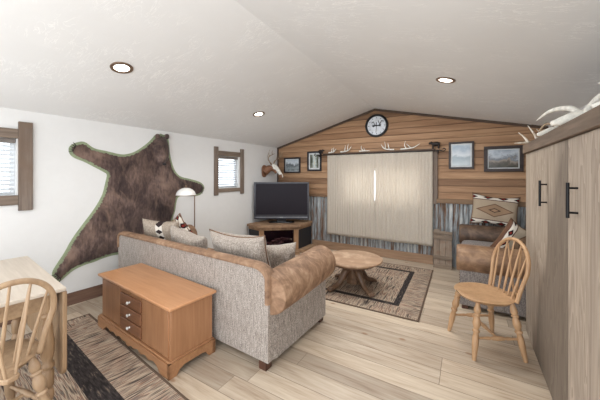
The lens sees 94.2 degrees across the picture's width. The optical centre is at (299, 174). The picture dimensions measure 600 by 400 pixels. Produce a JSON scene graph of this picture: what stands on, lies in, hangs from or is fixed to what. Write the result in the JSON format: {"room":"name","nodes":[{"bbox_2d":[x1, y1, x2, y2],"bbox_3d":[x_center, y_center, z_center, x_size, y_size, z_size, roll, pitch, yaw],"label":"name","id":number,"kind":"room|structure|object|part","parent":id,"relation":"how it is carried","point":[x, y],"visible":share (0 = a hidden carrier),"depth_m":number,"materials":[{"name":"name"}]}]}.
{"room":"living room","nodes":[
{"label":"living room","id":0,"kind":"room"},
{"bbox_2d":[0,107,276,293],"bbox_3d":[-2.446,0.395,3.390,0.120,2.210,7.100,0,0,34],"label":"wall","id":1,"kind":"structure","parent":0,"point":[66,189],"depth_m":3.22,"materials":[{"name":"white paint"}]},
{"bbox_2d":[0,121,32,210],"bbox_3d":[-3.021,-0.087,2.505,0.130,0.885,0.890,0,0,34],"label":"window","id":2,"kind":"structure","parent":1,"relation":"in","point":[24,133],"depth_m":2.77,"materials":[{"name":"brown wood"}]},
{"bbox_3d":[-3.059,-0.080,2.534,0.004,0.500,0.595,0,0,34],"label":"pane","id":3,"kind":"part","parent":2,"relation":"part of","materials":[{"name":"clear glass"}]},
{"bbox_2d":[0,142,13,194],"bbox_3d":[-3.020,-0.085,2.507,0.033,0.551,0.631,0,0,34],"label":"blind","id":4,"kind":"object","parent":2,"relation":"attached to","point":[11,146],"depth_m":2.74,"materials":[{"name":"white plastic"}]},
{"bbox_3d":[-3.057,-0.080,2.533,0.040,0.560,0.655,0,0,34],"label":"frame","id":5,"kind":"part","parent":2,"relation":"part of","materials":[{"name":"white plastic"}]},
{"bbox_3d":[-2.981,0.247,2.481,0.024,0.095,0.675,0,0,34],"label":"cross casing","id":6,"kind":"part","parent":2,"relation":"part of","materials":[{"name":"brown wood"}]},
{"bbox_3d":[-2.981,-0.407,2.481,0.024,0.095,0.675,0,0,34],"label":"cross casing","id":7,"kind":"part","parent":2,"relation":"part of","materials":[{"name":"brown wood"}]},
{"bbox_3d":[-2.759,-0.087,2.801,0.030,0.885,0.105,0,0,34],"label":"casing","id":8,"kind":"part","parent":2,"relation":"part of","materials":[{"name":"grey wood"}]},
{"bbox_2d":[0,284,102,326],"bbox_3d":[-2.712,1.383,2.876,0.022,0.135,5.950,0,0,34],"label":"baseboard","id":9,"kind":"structure","parent":1,"relation":"attached to","point":[89,293],"depth_m":3.19,"materials":[{"name":"brown wood"}]},
{"bbox_2d":[51,134,203,281],"bbox_3d":[-2.046,0.346,3.716,0.173,1.868,1.933,0,0,34],"label":"bearskin","id":10,"kind":"object","parent":1,"relation":"attached to","point":[144,183],"visible":0.79,"depth_m":3.53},
{"bbox_2d":[214,146,243,195],"bbox_3d":[-1.300,-0.068,5.023,0.130,0.835,0.680,0,0,34],"label":"window","id":11,"kind":"structure","parent":1,"relation":"in","point":[225,168],"depth_m":5.01,"materials":[{"name":"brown wood"}]},
{"bbox_3d":[-1.428,-0.068,4.747,0.030,0.835,0.080,0,0,34],"label":"casing","id":12,"kind":"part","parent":11,"relation":"part of","materials":[{"name":"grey wood"}]},
{"bbox_3d":[-1.341,-0.050,5.045,0.004,0.500,0.400,0,0,34],"label":"pane","id":13,"kind":"part","parent":11,"relation":"part of","materials":[{"name":"clear glass"}]},
{"bbox_2d":[219,159,236,187],"bbox_3d":[-1.303,-0.054,5.019,0.033,0.551,0.436,0,0,34],"label":"blind","id":14,"kind":"object","parent":11,"relation":"attached to","point":[227,167],"depth_m":5.04,"materials":[{"name":"white plastic"}]},
{"bbox_3d":[-1.340,-0.050,5.044,0.040,0.560,0.460,0,0,34],"label":"frame","id":15,"kind":"part","parent":11,"relation":"part of","materials":[{"name":"white plastic"}]},
{"bbox_3d":[-1.261,0.268,4.996,0.024,0.065,0.520,0,0,34],"label":"cross casing","id":16,"kind":"part","parent":11,"relation":"part of","materials":[{"name":"brown wood"}]},
{"bbox_3d":[-1.261,-0.378,4.996,0.024,0.085,0.520,0,0,34],"label":"cross casing","id":17,"kind":"part","parent":11,"relation":"part of","materials":[{"name":"brown wood"}]},
{"bbox_3d":[-1.089,-0.068,5.242,0.030,0.835,0.080,0,0,34],"label":"casing","id":18,"kind":"part","parent":11,"relation":"part of","materials":[{"name":"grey wood"}]},
{"bbox_2d":[262,150,282,178],"bbox_3d":[-0.573,-0.219,5.768,0.366,0.589,0.370,0,0,34],"label":"deer mount","id":19,"kind":"object","parent":1,"relation":"attached to","point":[266,170],"visible":1,"depth_m":5.72,"materials":[{"name":"brown fur"}]},
{"bbox_3d":[-0.626,-0.097,5.736,0.319,0.201,0.168,0,0,3],"label":"pedestal arm","id":20,"kind":"part","parent":19,"relation":"part of","materials":[{"name":"brown wood"}]},
{"bbox_2d":[0,0,373,147],"bbox_3d":[-1.544,-0.982,2.814,2.687,0.844,7.040,0,0,31],"label":"ceiling","id":21,"kind":"structure","parent":0,"point":[202,68],"depth_m":2.60,"materials":[{"name":"paint"}]},
{"bbox_2d":[110,62,132,73],"bbox_3d":[-1.571,-0.944,2.457,0.172,0.052,0.176,0,0,31],"label":"recessed light","id":22,"kind":"object","parent":21,"relation":"in","point":[118,67],"visible":1,"depth_m":2.45,"materials":[{"name":"brown metal"}]},
{"bbox_2d":[253,111,264,116],"bbox_3d":[-0.607,-0.896,4.106,0.171,0.053,0.176,0,0,31],"label":"recessed light","id":23,"kind":"object","parent":21,"relation":"in","point":[260,113],"visible":1,"depth_m":4.11,"materials":[{"name":"brown metal"}]},
{"bbox_2d":[0,249,552,399],"bbox_3d":[-0.456,1.490,2.255,5.300,0.080,7.200,0,0,31],"label":"floor","id":24,"kind":"structure","parent":0,"point":[354,353],"depth_m":2.14,"materials":[{"name":"brown wood"}]},
{"bbox_2d":[0,313,188,399],"bbox_3d":[-1.758,1.444,1.870,1.943,0.009,1.132,0,0,37],"label":"rug","id":25,"kind":"object","parent":24,"relation":"on","point":[100,366],"visible":0.7,"depth_m":2.02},
{"bbox_2d":[0,278,56,399],"bbox_3d":[-1.638,0.981,1.448,0.497,0.922,0.450,0,0,20],"label":"chair","id":26,"kind":"object","parent":25,"relation":"on","point":[15,353],"visible":1,"depth_m":1.52,"materials":[{"name":"brown wood"}]},
{"bbox_3d":[-1.757,1.224,1.677,0.059,0.436,0.116,0,0,-36],"label":"leg","id":27,"kind":"part","parent":26,"relation":"part of","materials":[{"name":"brown wood"}]},
{"bbox_3d":[-1.671,0.996,1.460,0.427,0.045,0.450,0,0,20],"label":"seat","id":28,"kind":"part","parent":26,"relation":"part of","materials":[{"name":"brown wood"}]},
{"bbox_3d":[-1.452,1.224,1.569,0.114,0.436,0.058,0,0,-36],"label":"leg","id":29,"kind":"part","parent":26,"relation":"part of","materials":[{"name":"brown wood"}]},
{"bbox_2d":[0,256,66,399],"bbox_3d":[-2.059,1.064,1.807,1.120,0.750,0.604,0,0,37],"label":"dining table","id":30,"kind":"object","parent":25,"relation":"on","point":[54,353],"visible":0.62,"depth_m":1.71,"materials":[{"name":"beige wood"}]},
{"bbox_3d":[-2.316,1.075,2.280,0.070,0.728,0.070,0,0,37],"label":"leg","id":31,"kind":"part","parent":30,"relation":"part of","materials":[{"name":"beige wood"}]},
{"bbox_3d":[-1.533,1.075,1.691,0.070,0.728,0.070,0,0,37],"label":"leg","id":32,"kind":"part","parent":30,"relation":"part of","materials":[{"name":"beige wood"}]},
{"bbox_2d":[98,263,215,380],"bbox_3d":[-1.316,1.198,2.476,1.250,0.505,0.420,0,0,35],"label":"cedar chest","id":33,"kind":"object","parent":24,"relation":"on","point":[164,316],"visible":1,"depth_m":2.22,"materials":[{"name":"brown wood"}]},
{"bbox_3d":[-1.730,1.155,2.556,0.370,0.340,0.009,0,0,35],"label":"panel","id":34,"kind":"part","parent":33,"relation":"part of","materials":[{"name":"brown wood"}]},
{"bbox_3d":[-1.417,1.271,2.332,0.356,0.092,0.018,0,0,35],"label":"drawer","id":35,"kind":"part","parent":33,"relation":"part of","materials":[{"name":"brown wood"}]},
{"bbox_3d":[-1.417,1.167,2.332,0.356,0.092,0.018,0,0,35],"label":"drawer","id":36,"kind":"part","parent":33,"relation":"part of","materials":[{"name":"brown wood"}]},
{"bbox_3d":[-1.417,1.063,2.332,0.356,0.092,0.018,0,0,35],"label":"drawer","id":37,"kind":"part","parent":33,"relation":"part of","materials":[{"name":"brown wood"}]},
{"bbox_3d":[-1.414,0.993,2.336,0.356,0.028,0.010,0,0,35],"label":"lock rail","id":38,"kind":"part","parent":33,"relation":"part of","materials":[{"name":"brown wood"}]},
{"bbox_3d":[-1.098,1.155,2.115,0.370,0.340,0.009,0,0,35],"label":"panel","id":39,"kind":"part","parent":33,"relation":"part of","materials":[{"name":"brown wood"}]},
{"bbox_3d":[-1.314,1.339,2.479,1.218,0.014,0.388,0,0,35],"label":"moulding","id":40,"kind":"part","parent":33,"relation":"part of","materials":[{"name":"brown wood"}]},
{"bbox_3d":[-1.312,0.957,2.481,1.250,0.024,0.406,0,0,35],"label":"lid","id":41,"kind":"part","parent":33,"relation":"part of","materials":[{"name":"brown wood"}]},
{"bbox_2d":[175,185,195,226],"bbox_3d":[-1.584,0.795,3.999,0.278,1.310,0.398,0,0,31],"label":"floor lamp","id":42,"kind":"object","parent":24,"relation":"on","point":[185,191],"visible":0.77,"depth_m":3.87,"materials":[{"name":"brown metal"}]},
{"bbox_3d":[-1.616,0.233,3.947,0.268,0.105,0.268,0,0,31],"label":"lamp shade","id":43,"kind":"part","parent":42,"relation":"part of","materials":[{"name":"white glass"}]},
{"bbox_2d":[117,225,335,370],"bbox_3d":[-0.914,1.057,3.040,2.516,0.786,0.961,0,0,33],"label":"sofa","id":44,"kind":"object","parent":24,"relation":"on","point":[259,310],"visible":0.88,"depth_m":2.28,"materials":[{"name":"fabric"}]},
{"bbox_2d":[142,218,178,240],"bbox_3d":[-1.701,0.758,3.452,0.487,0.464,0.237,0,0,2],"label":"throw pillow","id":45,"kind":"object","parent":44,"relation":"on","point":[158,229],"visible":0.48,"depth_m":3.35,"materials":[{"name":"beige fabric"}]},
{"bbox_2d":[171,213,192,232],"bbox_3d":[-1.555,0.779,3.585,0.599,0.600,0.180,0,0,16],"label":"throw pillow","id":46,"kind":"object","parent":44,"relation":"on","point":[182,224],"visible":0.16,"depth_m":3.53,"materials":[{"name":"white fabric"}]},
{"bbox_2d":[170,225,207,248],"bbox_3d":[-1.231,0.815,3.108,0.596,0.501,0.259,0,0,25],"label":"throw pillow","id":47,"kind":"object","parent":44,"relation":"on","point":[179,235],"visible":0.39,"depth_m":3.01,"materials":[{"name":"grey fabric"}]},
{"bbox_3d":[-1.171,1.029,2.701,2.300,0.702,0.080,0,0,33],"label":"backrest","id":48,"kind":"part","parent":44,"relation":"part of","materials":[{"name":"grey fabric"}]},
{"bbox_2d":[209,229,270,266],"bbox_3d":[-0.575,0.763,2.695,0.728,0.467,0.262,0,0,27],"label":"throw pillow","id":49,"kind":"object","parent":44,"relation":"on","point":[248,246],"visible":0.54,"depth_m":2.57,"materials":[{"name":"grey fabric"}]},
{"bbox_2d":[266,242,295,267],"bbox_3d":[-0.202,0.847,2.818,0.340,0.343,0.191,0,0,-10],"label":"throw pillow","id":50,"kind":"object","parent":44,"relation":"on","point":[277,254],"visible":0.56,"depth_m":2.75,"materials":[{"name":"grey fabric"}]},
{"bbox_3d":[-0.048,1.145,2.496,0.200,0.510,0.814,0,0,33],"label":"arm panel","id":51,"kind":"part","parent":44,"relation":"part of","materials":[{"name":"grey fabric"}]},
{"bbox_2d":[247,219,316,254],"bbox_3d":[-0.373,1.188,5.383,1.014,0.525,1.078,0,0,31],"label":"stand","id":52,"kind":"object","parent":24,"relation":"on","point":[299,232],"visible":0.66,"depth_m":5.21,"materials":[{"name":"brown wood"}]},
{"bbox_3d":[-0.857,1.183,5.235,0.301,0.415,0.020,0,0,42],"label":"panel","id":53,"kind":"part","parent":52,"relation":"part of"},
{"bbox_3d":[-0.392,1.205,5.190,0.552,0.350,0.004,0,0,-8],"label":"fire glass","id":54,"kind":"part","parent":52,"relation":"part of","materials":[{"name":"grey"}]},
{"bbox_2d":[254,182,308,222],"bbox_3d":[-0.359,0.532,5.442,1.070,0.786,0.210,0,0,0],"label":"television","id":55,"kind":"object","parent":52,"relation":"on","point":[281,201],"visible":1,"depth_m":5.42,"materials":[{"name":"black plastic"}]},
{"bbox_3d":[-0.075,1.208,5.248,0.090,0.365,0.070,0,0,-8],"label":"post","id":56,"kind":"part","parent":52,"relation":"part of","materials":[{"name":"brown wood"}]},
{"bbox_3d":[0.090,1.183,5.443,0.020,0.415,0.490,0,0,31],"label":"panel","id":57,"kind":"part","parent":52,"relation":"part of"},
{"bbox_2d":[326,262,432,321],"bbox_3d":[0.670,1.444,4.017,2.144,0.009,1.722,0,0,30],"label":"rug","id":58,"kind":"object","parent":24,"relation":"on","point":[400,291],"visible":0.47,"depth_m":3.45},
{"bbox_2d":[327,250,382,297],"bbox_3d":[0.683,1.251,3.601,0.744,0.375,0.744,0,0,23],"label":"coffee table","id":59,"kind":"object","parent":58,"relation":"on","point":[353,263],"visible":0.96,"depth_m":3.50,"materials":[{"name":"brown wood"}]},
{"bbox_3d":[0.523,1.305,3.522,0.230,0.265,0.250,0,0,23],"label":"leg","id":60,"kind":"part","parent":59,"relation":"part of","materials":[{"name":"brown wood"}]},
{"bbox_3d":[0.766,1.305,3.434,0.100,0.265,0.276,0,0,-27],"label":"leg","id":61,"kind":"part","parent":59,"relation":"part of","materials":[{"name":"brown wood"}]},
{"bbox_3d":[0.851,1.305,3.682,0.276,0.265,0.100,0,0,-26],"label":"leg","id":62,"kind":"part","parent":59,"relation":"part of","materials":[{"name":"brown wood"}]},
{"bbox_2d":[433,229,452,269],"bbox_3d":[2.234,1.150,4.359,0.262,0.600,0.125,0,0,31],"label":"shutter","id":63,"kind":"object","parent":24,"relation":"on","point":[442,256],"visible":1,"depth_m":4.32,"materials":[{"name":"brown wood"}]},
{"bbox_2d":[447,237,530,362],"bbox_3d":[1.596,0.992,2.374,0.497,0.922,0.450,0,0,4],"label":"chair","id":64,"kind":"object","parent":24,"relation":"on","point":[489,295],"visible":1,"depth_m":2.29,"materials":[{"name":"brown wood"}]},
{"bbox_3d":[1.417,1.235,2.561,0.116,0.436,0.059,0,0,38],"label":"leg","id":65,"kind":"part","parent":64,"relation":"part of","materials":[{"name":"brown wood"}]},
{"bbox_3d":[1.396,1.235,2.212,0.116,0.436,0.059,0,0,-30],"label":"leg","id":66,"kind":"part","parent":64,"relation":"part of","materials":[{"name":"brown wood"}]},
{"bbox_3d":[1.561,1.007,2.377,0.427,0.045,0.450,0,0,4],"label":"seat","id":67,"kind":"part","parent":64,"relation":"part of","materials":[{"name":"brown wood"}]},
{"bbox_3d":[1.739,1.235,2.543,0.058,0.436,0.114,0,0,38],"label":"leg","id":68,"kind":"part","parent":64,"relation":"part of","materials":[{"name":"brown wood"}]},
{"bbox_3d":[1.718,1.235,2.189,0.058,0.436,0.114,0,0,-31],"label":"leg","id":69,"kind":"part","parent":64,"relation":"part of","materials":[{"name":"brown wood"}]},
{"bbox_2d":[456,224,525,316],"bbox_3d":[2.503,1.020,3.399,1.000,0.860,1.515,0,0,31],"label":"loveseat","id":70,"kind":"object","parent":24,"relation":"on","point":[474,252],"visible":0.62,"depth_m":2.96,"materials":[{"name":"grey woven fabric upholstery"},{"name":"brown leather"}]},
{"bbox_2d":[461,240,492,246],"bbox_3d":[2.459,1.020,3.423,0.840,0.200,1.020,0,0,31],"label":"seat cushion","id":71,"kind":"object","parent":70,"relation":"on","point":[488,243],"depth_m":3.80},
{"bbox_3d":[2.184,1.160,2.877,0.930,0.500,0.180,0,0,31],"label":"arm panel","id":72,"kind":"part","parent":70,"relation":"part of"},
{"bbox_2d":[469,192,520,226],"bbox_3d":[2.792,0.515,4.009,0.620,0.521,0.174,0,0,28],"label":"throw pillow","id":73,"kind":"object","parent":70,"relation":"on","point":[485,209],"visible":0.91,"depth_m":3.96,"materials":[{"name":"beige fabric"}]},
{"bbox_2d":[490,218,525,249],"bbox_3d":[2.427,0.765,3.108,0.586,0.584,0.174,0,0,9],"label":"throw pillow","id":74,"kind":"object","parent":70,"relation":"on","point":[512,229],"visible":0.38,"depth_m":3.06,"materials":[{"name":"beige fabric"}]},
{"bbox_2d":[523,105,599,399],"bbox_3d":[1.693,0.586,1.518,0.496,1.728,2.285,0,0,31],"label":"wardrobe","id":75,"kind":"object","parent":24,"relation":"on","point":[563,163],"visible":1,"depth_m":1.55,"materials":[{"name":"brown wood"}]},
{"bbox_2d":[515,126,538,143],"bbox_3d":[2.132,-0.364,2.521,0.320,0.185,0.072,0,0,29],"label":"antler mount","id":76,"kind":"object","parent":75,"relation":"on","point":[532,131],"visible":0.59,"depth_m":2.56,"materials":[{"name":"white"}]},
{"bbox_3d":[1.673,0.127,1.920,0.048,0.177,0.015,0,0,31],"label":"handle","id":77,"kind":"part","parent":75,"relation":"part of","materials":[{"name":"black metal"}]},
{"bbox_3d":[1.786,0.622,2.045,0.022,1.633,1.255,0,0,31],"label":"panel","id":78,"kind":"part","parent":75,"relation":"part of","materials":[{"name":"beige wood"}]},
{"bbox_2d":[537,123,558,136],"bbox_3d":[1.773,-0.333,1.980,0.152,0.110,0.388,0,0,11],"label":"antler mount","id":79,"kind":"object","parent":75,"relation":"on","point":[540,133],"visible":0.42,"depth_m":1.98,"materials":[{"name":"white"}]},
{"bbox_2d":[536,93,599,125],"bbox_3d":[1.512,-0.355,1.556,0.182,0.154,0.894,0,0,17],"label":"antler mount","id":80,"kind":"object","parent":75,"relation":"on","point":[575,111],"visible":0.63,"depth_m":1.55,"materials":[{"name":"white"}]},
{"bbox_3d":[1.353,0.127,1.387,0.048,0.177,0.015,0,0,31],"label":"handle","id":81,"kind":"part","parent":75,"relation":"part of","materials":[{"name":"black metal"}]},
{"bbox_3d":[1.207,0.622,1.079,0.022,1.633,0.991,0,0,31],"label":"panel","id":82,"kind":"part","parent":75,"relation":"part of","materials":[{"name":"brown wood"}]},
{"bbox_2d":[591,82,599,108],"bbox_3d":[1.309,-0.364,1.151,0.152,0.173,0.505,0,0,31],"label":"antler mount","id":83,"kind":"object","parent":75,"relation":"on","point":[596,103],"visible":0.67,"depth_m":1.18,"materials":[{"name":"white"}]},
{"bbox_2d":[279,111,544,266],"bbox_3d":[1.437,0.135,5.073,4.750,2.730,0.179,0,0,31],"label":"wall","id":84,"kind":"structure","parent":0,"point":[411,130],"depth_m":4.53,"materials":[{"name":"brown wood"}]},
{"bbox_2d":[277,149,278,181],"bbox_3d":[-0.484,0.425,6.125,0.030,2.050,0.030,0,0,31],"label":"trim","id":85,"kind":"structure","parent":84,"relation":"attached to","point":[277,149],"depth_m":6.12,"materials":[{"name":"brown wood"}]},
{"bbox_2d":[284,157,300,172],"bbox_3d":[-0.167,-0.208,5.922,0.405,0.327,0.028,0,0,31],"label":"framed picture","id":86,"kind":"object","parent":84,"relation":"attached to","point":[293,164],"visible":1,"depth_m":5.91},
{"bbox_2d":[286,159,298,170],"bbox_3d":[-0.167,-0.208,5.922,0.317,0.239,0.002,0,0,31],"label":"print","id":87,"kind":"object","parent":86,"relation":"attached to","point":[291,164],"depth_m":5.92},
{"bbox_2d":[307,151,321,170],"bbox_3d":[0.289,-0.279,5.649,0.320,0.398,0.028,0,0,31],"label":"framed picture","id":88,"kind":"object","parent":84,"relation":"attached to","point":[314,163],"visible":0.87,"depth_m":5.64},
{"bbox_2d":[310,154,318,167],"bbox_3d":[0.289,-0.279,5.649,0.192,0.270,0.002,0,0,31],"label":"print","id":89,"kind":"object","parent":88,"relation":"attached to","point":[314,161],"depth_m":5.64},
{"bbox_2d":[277,109,373,148],"bbox_3d":[0.424,-0.878,5.573,2.148,0.639,0.027,0,0,31],"label":"trim","id":90,"kind":"structure","parent":84,"relation":"attached to","point":[372,110],"depth_m":5.49,"materials":[{"name":"brown wood"}]},
{"bbox_2d":[312,239,432,264],"bbox_3d":[1.207,1.377,5.088,2.220,0.145,0.030,0,0,31],"label":"baseboard","id":91,"kind":"structure","parent":84,"relation":"attached to","point":[387,253],"depth_m":4.91,"materials":[{"name":"brown wood"}]},
{"bbox_2d":[365,114,387,136],"bbox_3d":[1.371,-0.885,4.996,0.410,0.410,0.035,0,0,31],"label":"wall clock","id":92,"kind":"object","parent":84,"relation":"attached to","point":[376,125],"visible":1,"depth_m":4.99,"materials":[{"name":"black metal"}]},
{"bbox_2d":[314,141,445,156],"bbox_3d":[1.301,-0.451,5.002,2.344,0.181,0.091,0,0,31],"label":"curtain rod","id":93,"kind":"object","parent":84,"relation":"attached to","point":[433,144],"visible":1,"depth_m":4.79,"materials":[{"name":"black metal"}]},
{"bbox_2d":[327,154,374,239],"bbox_3d":[0.932,0.384,5.194,0.930,1.537,0.018,0,0,31],"label":"curtain","id":94,"kind":"object","parent":93,"relation":"hanging from","point":[350,178],"visible":1,"depth_m":5.18,"materials":[{"name":"fabric"}]},
{"bbox_2d":[375,151,432,246],"bbox_3d":[1.730,0.384,4.715,0.930,1.537,0.020,0,0,31],"label":"curtain","id":95,"kind":"object","parent":93,"relation":"hanging from","point":[404,180],"visible":1,"depth_m":4.71,"materials":[{"name":"fabric"}]},
{"bbox_2d":[400,143,418,149],"bbox_3d":[1.844,-0.503,4.670,0.310,0.151,0.030,0,0,31],"label":"antler mount","id":96,"kind":"object","parent":93,"relation":"on","point":[405,148],"visible":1,"depth_m":4.69,"materials":[{"name":"white"}]},
{"bbox_2d":[374,151,437,203],"bbox_3d":[1.438,0.060,5.022,1.885,0.920,0.145,0,0,31],"label":"window","id":97,"kind":"structure","parent":84,"relation":"in","point":[435,154],"depth_m":4.49,"materials":[{"name":"white glass"}]},
{"bbox_3d":[2.187,0.035,4.509,0.073,0.870,0.033,0,0,31],"label":"casing","id":98,"kind":"part","parent":97,"relation":"part of","materials":[{"name":"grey wood"}]},
{"bbox_2d":[309,195,525,206],"bbox_3d":[1.449,0.415,4.967,4.520,0.070,0.070,0,0,31],"label":"trim","id":99,"kind":"structure","parent":84,"relation":"attached to","point":[449,201],"depth_m":4.33,"materials":[{"name":"brown wood"}]},
{"bbox_2d":[374,109,547,128],"bbox_3d":[2.365,-0.911,4.410,2.377,0.574,0.027,0,0,31],"label":"trim","id":100,"kind":"structure","parent":84,"relation":"attached to","point":[381,110],"depth_m":4.29,"materials":[{"name":"brown wood"}]},
{"bbox_2d":[449,141,473,168],"bbox_3d":[2.500,-0.305,4.324,0.340,0.420,0.028,0,0,31],"label":"framed picture","id":101,"kind":"object","parent":84,"relation":"attached to","point":[461,154],"visible":1,"depth_m":4.32,"materials":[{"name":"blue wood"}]},
{"bbox_2d":[452,145,469,165],"bbox_3d":[2.500,-0.305,4.324,0.240,0.320,0.002,0,0,31],"label":"print","id":102,"kind":"object","parent":101,"relation":"attached to","point":[460,153],"depth_m":4.32},
{"bbox_2d":[484,145,523,171],"bbox_3d":[2.954,-0.236,4.052,0.468,0.376,0.028,0,0,31],"label":"framed picture","id":103,"kind":"object","parent":84,"relation":"attached to","point":[510,158],"visible":0.88,"depth_m":4.04,"materials":[{"name":"brown wood"}]},
{"bbox_2d":[489,149,517,167],"bbox_3d":[2.954,-0.236,4.052,0.350,0.258,0.002,0,0,31],"label":"print","id":104,"kind":"object","parent":103,"relation":"attached to","point":[498,158],"depth_m":4.05},
{"bbox_2d":[235,0,599,125],"bbox_3d":[0.679,-1.003,1.481,2.497,0.801,7.040,0,0,31],"label":"ceiling","id":105,"kind":"structure","parent":0,"point":[513,61],"depth_m":2.08,"materials":[{"name":"paint"}]},
{"bbox_2d":[436,77,455,82],"bbox_3d":[1.414,-0.920,2.708,0.172,0.049,0.176,0,0,31],"label":"recessed light","id":106,"kind":"object","parent":105,"relation":"in","point":[439,79],"visible":1,"depth_m":2.70,"materials":[{"name":"brown metal"}]}
]}

